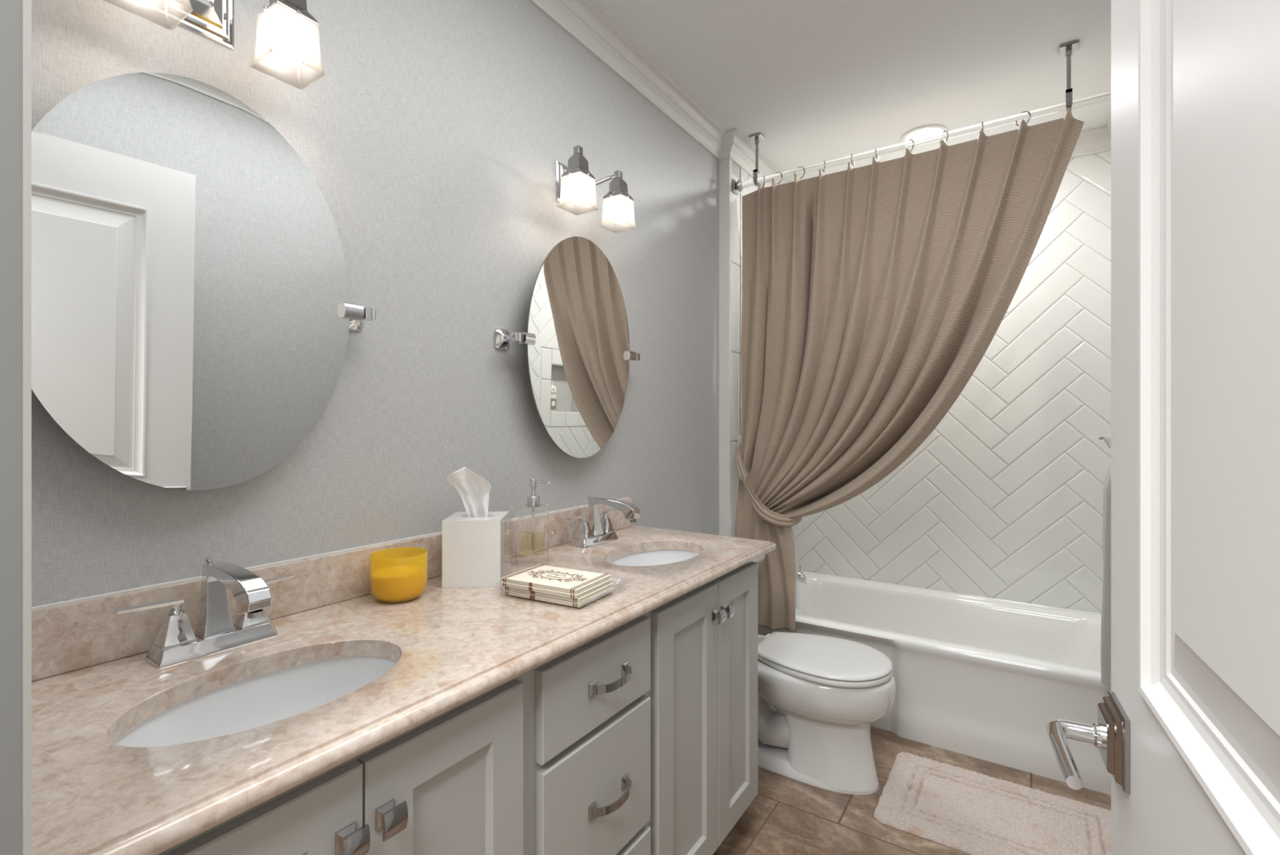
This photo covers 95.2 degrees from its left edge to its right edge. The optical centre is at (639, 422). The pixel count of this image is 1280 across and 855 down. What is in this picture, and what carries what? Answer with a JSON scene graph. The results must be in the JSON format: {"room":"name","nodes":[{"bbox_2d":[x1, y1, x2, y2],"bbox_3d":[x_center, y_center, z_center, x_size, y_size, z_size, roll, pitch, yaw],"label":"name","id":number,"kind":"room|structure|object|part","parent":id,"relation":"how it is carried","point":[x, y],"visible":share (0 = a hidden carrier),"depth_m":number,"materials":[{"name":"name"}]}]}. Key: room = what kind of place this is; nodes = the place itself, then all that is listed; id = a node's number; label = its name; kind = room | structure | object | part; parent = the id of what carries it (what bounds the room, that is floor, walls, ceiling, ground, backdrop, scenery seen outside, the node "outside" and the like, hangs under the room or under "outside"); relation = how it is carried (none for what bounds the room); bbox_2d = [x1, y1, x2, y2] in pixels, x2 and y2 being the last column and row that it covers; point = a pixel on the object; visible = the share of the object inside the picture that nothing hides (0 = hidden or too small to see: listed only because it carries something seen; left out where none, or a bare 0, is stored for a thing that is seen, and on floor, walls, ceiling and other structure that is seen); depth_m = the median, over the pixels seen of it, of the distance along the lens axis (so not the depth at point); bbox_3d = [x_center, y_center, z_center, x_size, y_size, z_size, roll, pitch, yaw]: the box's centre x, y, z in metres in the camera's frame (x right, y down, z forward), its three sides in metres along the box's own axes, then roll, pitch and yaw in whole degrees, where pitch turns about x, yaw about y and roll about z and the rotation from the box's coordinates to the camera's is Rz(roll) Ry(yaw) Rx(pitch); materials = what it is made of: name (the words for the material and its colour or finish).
{"room":"bathroom","nodes":[
{"label":"bathroom","id":0,"kind":"room"},
{"bbox_2d":[0,0,22,854],"bbox_3d":[-0.315,-0.020,0.253,1.775,2.540,0.131,0,0,34],"label":"wall","id":1,"kind":"structure","parent":0,"point":[11,11],"depth_m":0.41,"materials":[{"name":"grey paint"}]},
{"bbox_2d":[22,0,31,854],"bbox_3d":[-0.129,0.215,0.210,0.799,2.070,0.004,0,0,34],"label":"trim","id":2,"kind":"structure","parent":1,"relation":"attached to","point":[27,4],"depth_m":0.41,"materials":[{"name":"grey paint"}]},
{"bbox_2d":[1045,0,1279,854],"bbox_3d":[0.318,0.228,0.317,0.101,2.020,0.699,0,0,29],"label":"door","id":3,"kind":"structure","parent":1,"relation":"in","point":[1186,732],"depth_m":0.41,"materials":[{"name":"white paint"}]},
{"bbox_3d":[0.419,0.312,0.555,0.047,0.023,0.110,0,0,29],"label":"lever","id":4,"kind":"part","parent":3,"relation":"part of","materials":[{"name":"silver metal"}]},
{"bbox_3d":[0.467,0.312,0.578,0.016,0.068,0.068,0,0,29],"label":"handle","id":5,"kind":"part","parent":3,"relation":"part of","materials":[{"name":"silver metal"}]},
{"bbox_2d":[31,0,719,606],"bbox_3d":[-0.357,-0.020,1.695,0.100,2.540,2.480,0,0,34],"label":"wall","id":6,"kind":"structure","parent":0,"point":[433,134],"depth_m":1.40,"materials":[{"name":"grey paint"}]},
{"bbox_2d":[31,72,376,489],"bbox_3d":[-0.732,-0.222,0.977,0.076,0.666,0.610,0,0,34],"label":"oval mirror","id":7,"kind":"object","parent":6,"relation":"attached to","point":[193,313],"visible":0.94,"depth_m":0.93,"materials":[{"name":"silver glass"}]},
{"bbox_2d":[103,0,324,89],"bbox_3d":[-0.696,-0.699,0.953,0.164,0.178,0.282,0,0,34],"label":"wall sconce","id":8,"kind":"object","parent":6,"relation":"attached to","point":[287,48],"visible":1,"depth_m":0.99,"materials":[{"name":"white glass"}]},
{"bbox_3d":[-0.718,-0.653,0.851,0.087,0.086,0.087,0,0,34],"label":"lamp shade","id":9,"kind":"part","parent":8,"relation":"part of","materials":[{"name":"white glass"}]},
{"bbox_3d":[-0.610,-0.654,1.013,0.047,0.064,0.047,0,0,34],"label":"bulb","id":10,"kind":"part","parent":8,"relation":"part of","materials":[{"name":"white glass"}]},
{"bbox_3d":[-0.610,-0.653,1.013,0.087,0.086,0.087,0,0,34],"label":"lamp shade","id":11,"kind":"part","parent":8,"relation":"part of","materials":[{"name":"white glass"}]},
{"bbox_2d":[31,497,632,680],"bbox_3d":[-0.479,0.315,1.405,0.020,0.098,1.598,0,0,34],"label":"backsplash","id":12,"kind":"structure","parent":6,"relation":"attached to","point":[70,636],"depth_m":0.99,"materials":[{"name":"beige stone"}]},
{"bbox_2d":[493,236,639,457],"bbox_3d":[-0.189,-0.226,1.789,0.076,0.666,0.610,0,0,34],"label":"oval mirror","id":13,"kind":"object","parent":6,"relation":"attached to","point":[576,337],"visible":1,"depth_m":1.75,"materials":[{"name":"silver glass"}]},
{"bbox_2d":[555,145,636,233],"bbox_3d":[-0.153,-0.699,1.763,0.164,0.178,0.282,0,0,34],"label":"wall sconce","id":14,"kind":"object","parent":6,"relation":"attached to","point":[575,185],"visible":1,"depth_m":1.76,"materials":[{"name":"white glass"}]},
{"bbox_3d":[-0.176,-0.653,1.661,0.087,0.086,0.087,0,0,34],"label":"lamp shade","id":15,"kind":"part","parent":14,"relation":"part of","materials":[{"name":"white glass"}]},
{"bbox_3d":[-0.176,-0.654,1.661,0.047,0.064,0.047,0,0,34],"label":"bulb","id":16,"kind":"part","parent":14,"relation":"part of","materials":[{"name":"white glass"}]},
{"bbox_3d":[-0.135,-0.747,1.813,0.131,0.053,0.024,0,0,-15],"label":"arm","id":17,"kind":"part","parent":14,"relation":"part of","materials":[{"name":"silver metal"}]},
{"bbox_3d":[-0.067,-0.653,1.823,0.087,0.086,0.087,0,0,34],"label":"lamp shade","id":18,"kind":"part","parent":14,"relation":"part of","materials":[{"name":"white glass"}]},
{"bbox_2d":[719,157,731,536],"bbox_3d":[0.370,-0.019,2.689,0.103,2.539,0.020,0,0,34],"label":"trim","id":19,"kind":"structure","parent":6,"relation":"attached to","point":[725,165],"depth_m":2.66,"materials":[{"name":"white paint"}]},
{"bbox_2d":[731,160,794,568],"bbox_3d":[0.596,0.013,3.073,0.152,2.607,0.870,0,0,34],"label":"wall","id":20,"kind":"structure","parent":0,"point":[737,172],"depth_m":2.72,"materials":[{"name":"white ceramic"}]},
{"bbox_2d":[737,435,741,448],"bbox_3d":[0.476,0.095,2.728,0.031,0.072,0.034,0,0,34],"label":"hook","id":21,"kind":"object","parent":20,"relation":"attached to","point":[739,438],"visible":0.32,"depth_m":2.72,"materials":[{"name":"silver metal"}]},
{"bbox_2d":[736,443,802,526],"bbox_3d":[0.553,0.266,2.575,0.321,0.345,0.189,0,0,34],"label":"tieback","id":22,"kind":"object","parent":21,"relation":"hanging from","point":[771,517],"visible":0.68,"depth_m":2.50,"materials":[{"name":"beige fabric"}]},
{"bbox_2d":[794,564,806,583],"bbox_3d":[0.753,0.765,2.992,0.196,0.090,0.066,0,0,34],"label":"tub spout","id":23,"kind":"object","parent":20,"relation":"attached to","point":[799,576],"visible":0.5,"depth_m":2.94,"materials":[{"name":"silver metal"}]},
{"bbox_2d":[528,0,1111,187],"bbox_3d":[0.612,-1.246,1.637,1.575,0.088,3.199,0,0,34],"label":"trim","id":24,"kind":"structure","parent":20,"relation":"attached to","point":[581,20],"depth_m":2.19,"materials":[{"name":"white paint"}]},
{"bbox_2d":[588,0,1111,182],"bbox_3d":[0.603,-1.340,1.624,1.775,0.100,3.430,0,0,34],"label":"ceiling","id":25,"kind":"structure","parent":0,"point":[820,81],"depth_m":2.09,"materials":[{"name":"white paint"}]},
{"bbox_2d":[732,39,1111,195],"bbox_3d":[1.048,-1.173,2.285,1.473,0.231,0.056,0,0,34],"label":"curtain rod","id":26,"kind":"object","parent":25,"relation":"hanging from","point":[1068,48],"visible":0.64,"depth_m":2.19,"materials":[{"name":"silver metal"}]},
{"bbox_2d":[850,153,853,166],"bbox_3d":[0.874,-1.079,2.402,0.005,0.052,0.052,0,0,30],"label":"curtain ring","id":27,"kind":"object","parent":26,"relation":"hanging from","point":[852,165],"visible":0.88,"depth_m":2.39,"materials":[{"name":"silver metal"}]},
{"bbox_2d":[875,147,878,159],"bbox_3d":[0.952,-1.079,2.349,0.005,0.052,0.052,0,0,30],"label":"curtain ring","id":28,"kind":"object","parent":26,"relation":"hanging from","point":[876,156],"visible":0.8,"depth_m":2.33,"materials":[{"name":"silver metal"}]},
{"bbox_2d":[905,138,914,151],"bbox_3d":[1.053,-1.079,2.282,0.005,0.052,0.052,0,0,-8],"label":"curtain ring","id":29,"kind":"object","parent":26,"relation":"hanging from","point":[911,139],"visible":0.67,"depth_m":2.26,"materials":[{"name":"silver metal"}]},
{"bbox_2d":[939,130,948,143],"bbox_3d":[1.152,-1.079,2.216,0.005,0.052,0.052,0,0,-5],"label":"curtain ring","id":30,"kind":"object","parent":26,"relation":"hanging from","point":[946,131],"visible":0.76,"depth_m":2.20,"materials":[{"name":"silver metal"}]},
{"bbox_2d":[1015,111,1031,126],"bbox_3d":[1.361,-1.079,2.076,0.005,0.052,0.052,0,0,-28],"label":"curtain ring","id":31,"kind":"object","parent":26,"relation":"hanging from","point":[1017,125],"visible":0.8,"depth_m":2.06,"materials":[{"name":"silver metal"}]},
{"label":"curtain ring","id":32,"kind":"object","parent":26,"relation":"hanging from","visible":0},
{"bbox_2d":[734,107,1084,630],"bbox_3d":[0.959,-0.079,2.304,1.252,1.946,0.187,0,0,38],"label":"shower curtain","id":33,"kind":"object","parent":32,"relation":"hanging from","point":[873,295],"visible":0.94,"depth_m":2.32,"materials":[{"name":"beige fabric"}]},
{"bbox_2d":[901,124,947,146],"bbox_3d":[1.275,-1.286,2.624,0.190,0.007,0.190,0,0,34],"label":"recessed light","id":34,"kind":"object","parent":25,"relation":"in","point":[928,130],"visible":0.57,"depth_m":2.58,"materials":[{"name":"white paint"}]},
{"bbox_2d":[712,725,1111,854],"bbox_3d":[0.444,1.275,1.387,1.775,0.050,4.000,0,0,34],"label":"floor","id":35,"kind":"structure","parent":0,"point":[787,815],"depth_m":1.88,"materials":[{"name":"brown stone"}]},
{"bbox_2d":[158,560,757,854],"bbox_3d":[-0.272,0.824,1.247,0.536,0.852,1.560,0,0,34],"label":"vanity cabinet","id":36,"kind":"object","parent":35,"relation":"on","point":[640,737],"visible":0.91,"depth_m":1.07,"materials":[{"name":"grey paint"}]},
{"bbox_3d":[-0.424,0.769,0.613,0.018,0.697,0.272,0,0,34],"label":"door","id":37,"kind":"part","parent":36,"relation":"part of","materials":[{"name":"grey paint"}]},
{"bbox_3d":[-0.342,0.498,0.694,0.027,0.033,0.031,0,0,34],"label":"knob","id":38,"kind":"part","parent":36,"relation":"part of","materials":[{"name":"silver metal"}]},
{"bbox_3d":[-0.314,0.498,0.736,0.027,0.033,0.031,0,0,34],"label":"knob","id":39,"kind":"part","parent":36,"relation":"part of","materials":[{"name":"silver metal"}]},
{"bbox_2d":[31,497,776,854],"bbox_3d":[-0.255,0.329,1.276,0.536,0.132,1.634,0,0,34],"label":"countertop","id":40,"kind":"structure","parent":36,"relation":"on","point":[93,683],"depth_m":0.87,"materials":[{"name":"beige marble"}]},
{"bbox_2d":[114,557,294,667],"bbox_3d":[-0.641,0.294,0.919,0.189,0.142,0.247,0,0,34],"label":"faucet","id":41,"kind":"object","parent":40,"relation":"on","point":[175,641],"visible":1,"depth_m":0.91,"materials":[{"name":"silver metal"}]},
{"bbox_3d":[-0.740,0.287,0.886,0.023,0.024,0.082,0,0,34],"label":"lever","id":42,"kind":"part","parent":41,"relation":"part of","materials":[{"name":"silver metal"}]},
{"bbox_3d":[-0.724,0.320,0.910,0.041,0.046,0.044,0,0,34],"label":"handle","id":43,"kind":"part","parent":41,"relation":"part of","materials":[{"name":"silver metal"}]},
{"bbox_3d":[-0.713,0.284,0.967,0.012,0.122,0.012,0,0,34],"label":"lift rod","id":44,"kind":"part","parent":41,"relation":"part of","materials":[{"name":"silver metal"}]},
{"bbox_3d":[-0.636,0.285,0.916,0.177,0.114,0.045,0,0,34],"label":"spout","id":45,"kind":"part","parent":41,"relation":"part of","materials":[{"name":"silver metal"}]},
{"bbox_3d":[-0.665,0.320,0.999,0.041,0.046,0.044,0,0,34],"label":"handle","id":46,"kind":"part","parent":41,"relation":"part of","materials":[{"name":"silver metal"}]},
{"bbox_3d":[-0.648,0.287,1.023,0.023,0.024,0.082,0,0,34],"label":"lever","id":47,"kind":"part","parent":41,"relation":"part of","materials":[{"name":"silver metal"}]},
{"bbox_2d":[115,656,396,746],"bbox_3d":[-0.513,0.468,0.825,0.278,0.144,0.396,0,0,34],"label":"undermount sink","id":48,"kind":"object","parent":40,"relation":"in","point":[269,697],"visible":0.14,"depth_m":0.92,"materials":[{"name":"white ceramic"}]},
{"bbox_2d":[369,552,427,602],"bbox_3d":[-0.501,0.317,1.216,0.112,0.094,0.112,0,0,34],"label":"candle","id":49,"kind":"object","parent":40,"relation":"on","point":[405,581],"visible":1,"depth_m":1.18,"materials":[{"name":"yellow wax"}]},
{"bbox_2d":[442,511,512,587],"bbox_3d":[-0.375,0.291,1.362,0.135,0.148,0.131,0,0,-4],"label":"tissue box","id":50,"kind":"object","parent":40,"relation":"on","point":[476,550],"visible":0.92,"depth_m":1.30,"materials":[{"name":"white"}]},
{"bbox_2d":[445,466,491,517],"bbox_3d":[-0.394,0.165,1.347,0.098,0.128,0.053,0,0,-6],"label":"tissue","id":51,"kind":"object","parent":50,"relation":"on","point":[473,490],"visible":0.93,"depth_m":1.36,"materials":[{"name":"white paper"}]},
{"bbox_2d":[517,479,550,565],"bbox_3d":[-0.274,0.256,1.516,0.080,0.218,0.054,0,0,-6],"label":"soap dispenser","id":52,"kind":"object","parent":40,"relation":"on","point":[532,517],"visible":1,"depth_m":1.49,"materials":[{"name":"clear glass"}]},
{"bbox_2d":[517,503,548,565],"bbox_3d":[-0.277,0.290,1.516,0.075,0.150,0.054,0,0,-6],"label":"bottle","id":53,"kind":"object","parent":52,"relation":"attached to","point":[532,518],"depth_m":1.49,"materials":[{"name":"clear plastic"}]},
{"bbox_2d":[491,581,629,602],"bbox_3d":[-0.171,0.356,1.272,0.255,0.017,0.195,0,0,28],"label":"tray","id":54,"kind":"object","parent":40,"relation":"on","point":[617,586],"visible":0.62,"depth_m":1.20,"materials":[{"name":"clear plastic"}]},
{"bbox_2d":[502,586,613,607],"bbox_3d":[-0.172,0.356,1.242,0.193,0.008,0.133,0,0,28],"label":"napkin","id":55,"kind":"object","parent":54,"relation":"on","point":[506,592],"visible":0.27,"depth_m":1.19,"materials":[{"name":"beige paper"}]},
{"bbox_2d":[503,582,613,601],"bbox_3d":[-0.172,0.348,1.246,0.193,0.008,0.133,0,0,28],"label":"napkin","id":56,"kind":"object","parent":55,"relation":"on","point":[588,595],"visible":0.27,"depth_m":1.19,"materials":[{"name":"beige paper"}]},
{"bbox_2d":[500,578,612,598],"bbox_3d":[-0.177,0.339,1.244,0.194,0.008,0.133,0,0,28],"label":"napkin","id":57,"kind":"object","parent":56,"relation":"on","point":[579,594],"visible":0.29,"depth_m":1.19,"materials":[{"name":"beige paper"}]},
{"bbox_2d":[500,564,611,593],"bbox_3d":[-0.178,0.331,1.248,0.194,0.008,0.133,0,0,28],"label":"napkin","id":58,"kind":"object","parent":57,"relation":"on","point":[562,579],"visible":1,"depth_m":1.23,"materials":[{"name":"beige paper"}]},
{"bbox_2d":[565,495,640,547],"bbox_3d":[-0.085,0.294,1.750,0.189,0.142,0.247,0,0,34],"label":"faucet","id":59,"kind":"object","parent":40,"relation":"on","point":[595,531],"visible":1,"depth_m":1.74,"materials":[{"name":"silver metal"}]},
{"bbox_3d":[-0.184,0.287,1.717,0.023,0.024,0.082,0,0,34],"label":"lever","id":60,"kind":"part","parent":59,"relation":"part of","materials":[{"name":"silver metal"}]},
{"bbox_3d":[-0.168,0.320,1.742,0.041,0.046,0.044,0,0,34],"label":"handle","id":61,"kind":"part","parent":59,"relation":"part of","materials":[{"name":"silver metal"}]},
{"bbox_3d":[-0.108,0.320,1.830,0.041,0.046,0.044,0,0,34],"label":"handle","id":62,"kind":"part","parent":59,"relation":"part of","materials":[{"name":"silver metal"}]},
{"bbox_3d":[-0.092,0.287,1.854,0.023,0.024,0.082,0,0,34],"label":"lever","id":63,"kind":"part","parent":59,"relation":"part of","materials":[{"name":"silver metal"}]},
{"bbox_3d":[-0.080,0.285,1.747,0.177,0.114,0.045,0,0,34],"label":"spout","id":64,"kind":"part","parent":59,"relation":"part of","materials":[{"name":"silver metal"}]},
{"bbox_2d":[608,549,698,565],"bbox_3d":[0.043,0.468,1.656,0.278,0.144,0.396,0,0,34],"label":"undermount sink","id":65,"kind":"object","parent":40,"relation":"in","point":[651,557],"visible":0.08,"depth_m":1.81,"materials":[{"name":"white ceramic"}]},
{"bbox_3d":[-0.271,0.769,0.841,0.018,0.697,0.272,0,0,34],"label":"door","id":66,"kind":"part","parent":36,"relation":"part of","materials":[{"name":"grey paint"}]},
{"bbox_3d":[-0.077,0.726,1.131,0.018,0.264,0.337,0,0,34],"label":"drawer","id":67,"kind":"part","parent":36,"relation":"part of","materials":[{"name":"grey paint"}]},
{"bbox_3d":[-0.077,0.499,1.131,0.018,0.157,0.337,0,0,34],"label":"drawer","id":68,"kind":"part","parent":36,"relation":"part of","materials":[{"name":"grey paint"}]},
{"bbox_3d":[-0.048,0.726,1.129,0.032,0.027,0.125,0,0,34],"label":"handle","id":69,"kind":"part","parent":36,"relation":"part of","materials":[{"name":"silver metal"}]},
{"bbox_3d":[-0.048,0.498,1.129,0.032,0.027,0.125,0,0,34],"label":"handle","id":70,"kind":"part","parent":36,"relation":"part of","materials":[{"name":"silver metal"}]},
{"bbox_3d":[-0.077,0.997,1.131,0.018,0.242,0.337,0,0,34],"label":"drawer","id":71,"kind":"part","parent":36,"relation":"part of","materials":[{"name":"grey paint"}]},
{"bbox_3d":[0.116,0.769,1.419,0.018,0.697,0.296,0,0,34],"label":"door","id":72,"kind":"part","parent":36,"relation":"part of","materials":[{"name":"grey paint"}]},
{"bbox_3d":[0.203,0.498,1.508,0.027,0.033,0.031,0,0,34],"label":"knob","id":73,"kind":"part","parent":36,"relation":"part of","materials":[{"name":"silver metal"}]},
{"bbox_3d":[0.233,0.498,1.553,0.027,0.033,0.031,0,0,34],"label":"knob","id":74,"kind":"part","parent":36,"relation":"part of","materials":[{"name":"silver metal"}]},
{"bbox_3d":[0.274,0.769,1.656,0.018,0.697,0.268,0,0,34],"label":"door","id":75,"kind":"part","parent":36,"relation":"part of","materials":[{"name":"grey paint"}]},
{"bbox_2d":[752,554,895,794],"bbox_3d":[0.531,0.892,2.187,0.788,0.715,0.478,0,0,34],"label":"toilet","id":76,"kind":"object","parent":35,"relation":"on","point":[819,696],"visible":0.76,"depth_m":2.00,"materials":[{"name":"white ceramic"}]},
{"bbox_3d":[0.304,0.560,2.339,0.242,0.050,0.478,0,0,34],"label":"tank lid","id":77,"kind":"part","parent":76,"relation":"part of","materials":[{"name":"white ceramic"}]},
{"bbox_3d":[0.658,0.831,2.102,0.461,0.017,0.368,0,0,34],"label":"lid","id":78,"kind":"part","parent":76,"relation":"part of","materials":[{"name":"white plastic"}]},
{"bbox_3d":[0.669,0.852,2.095,0.440,0.018,0.372,0,0,34],"label":"seat","id":79,"kind":"part","parent":76,"relation":"part of","materials":[{"name":"white plastic"}]},
{"bbox_3d":[0.627,0.955,2.123,0.559,0.181,0.364,0,0,34],"label":"bowl","id":80,"kind":"part","parent":76,"relation":"part of","materials":[{"name":"white ceramic"}]},
{"bbox_2d":[757,569,1111,795],"bbox_3d":[1.282,1.048,2.634,1.471,0.404,0.788,0,0,34],"label":"bathtub","id":81,"kind":"object","parent":35,"relation":"on","point":[980,677],"visible":0.49,"depth_m":2.30,"materials":[{"name":"white ceramic"}]},
{"bbox_2d":[873,751,1111,854],"bbox_3d":[1.134,1.238,1.845,0.679,0.021,0.462,0,0,34],"label":"bath mat","id":82,"kind":"object","parent":35,"relation":"on","point":[970,811],"visible":0.96,"depth_m":1.84,"materials":[{"name":"beige fabric"}]},
{"bbox_2d":[793,150,1111,613],"bbox_3d":[1.528,-0.020,3.007,1.775,2.540,0.102,0,0,34],"label":"wall","id":83,"kind":"structure","parent":0,"point":[1002,499],"depth_m":2.76,"materials":[{"name":"white tile"}]},
{"bbox_3d":[1.035,-0.020,0.764,0.100,2.540,2.480,0,0,34],"label":"wall","id":84,"kind":"structure","parent":0,"visible":0},
{"bbox_3d":[1.603,0.048,1.767,0.071,0.044,0.040,0,0,34],"label":"towel hook","id":85,"kind":"object","parent":84,"relation":"attached to","visible":0},
{"bbox_2d":[1098,435,1111,686],"bbox_3d":[1.541,0.426,1.810,0.188,0.784,0.286,0,0,34],"label":"hanging towel","id":86,"kind":"object","parent":85,"relation":"hanging from","point":[1105,637],"visible":0.13,"depth_m":1.81,"materials":[{"name":"grey fabric"}]}
]}

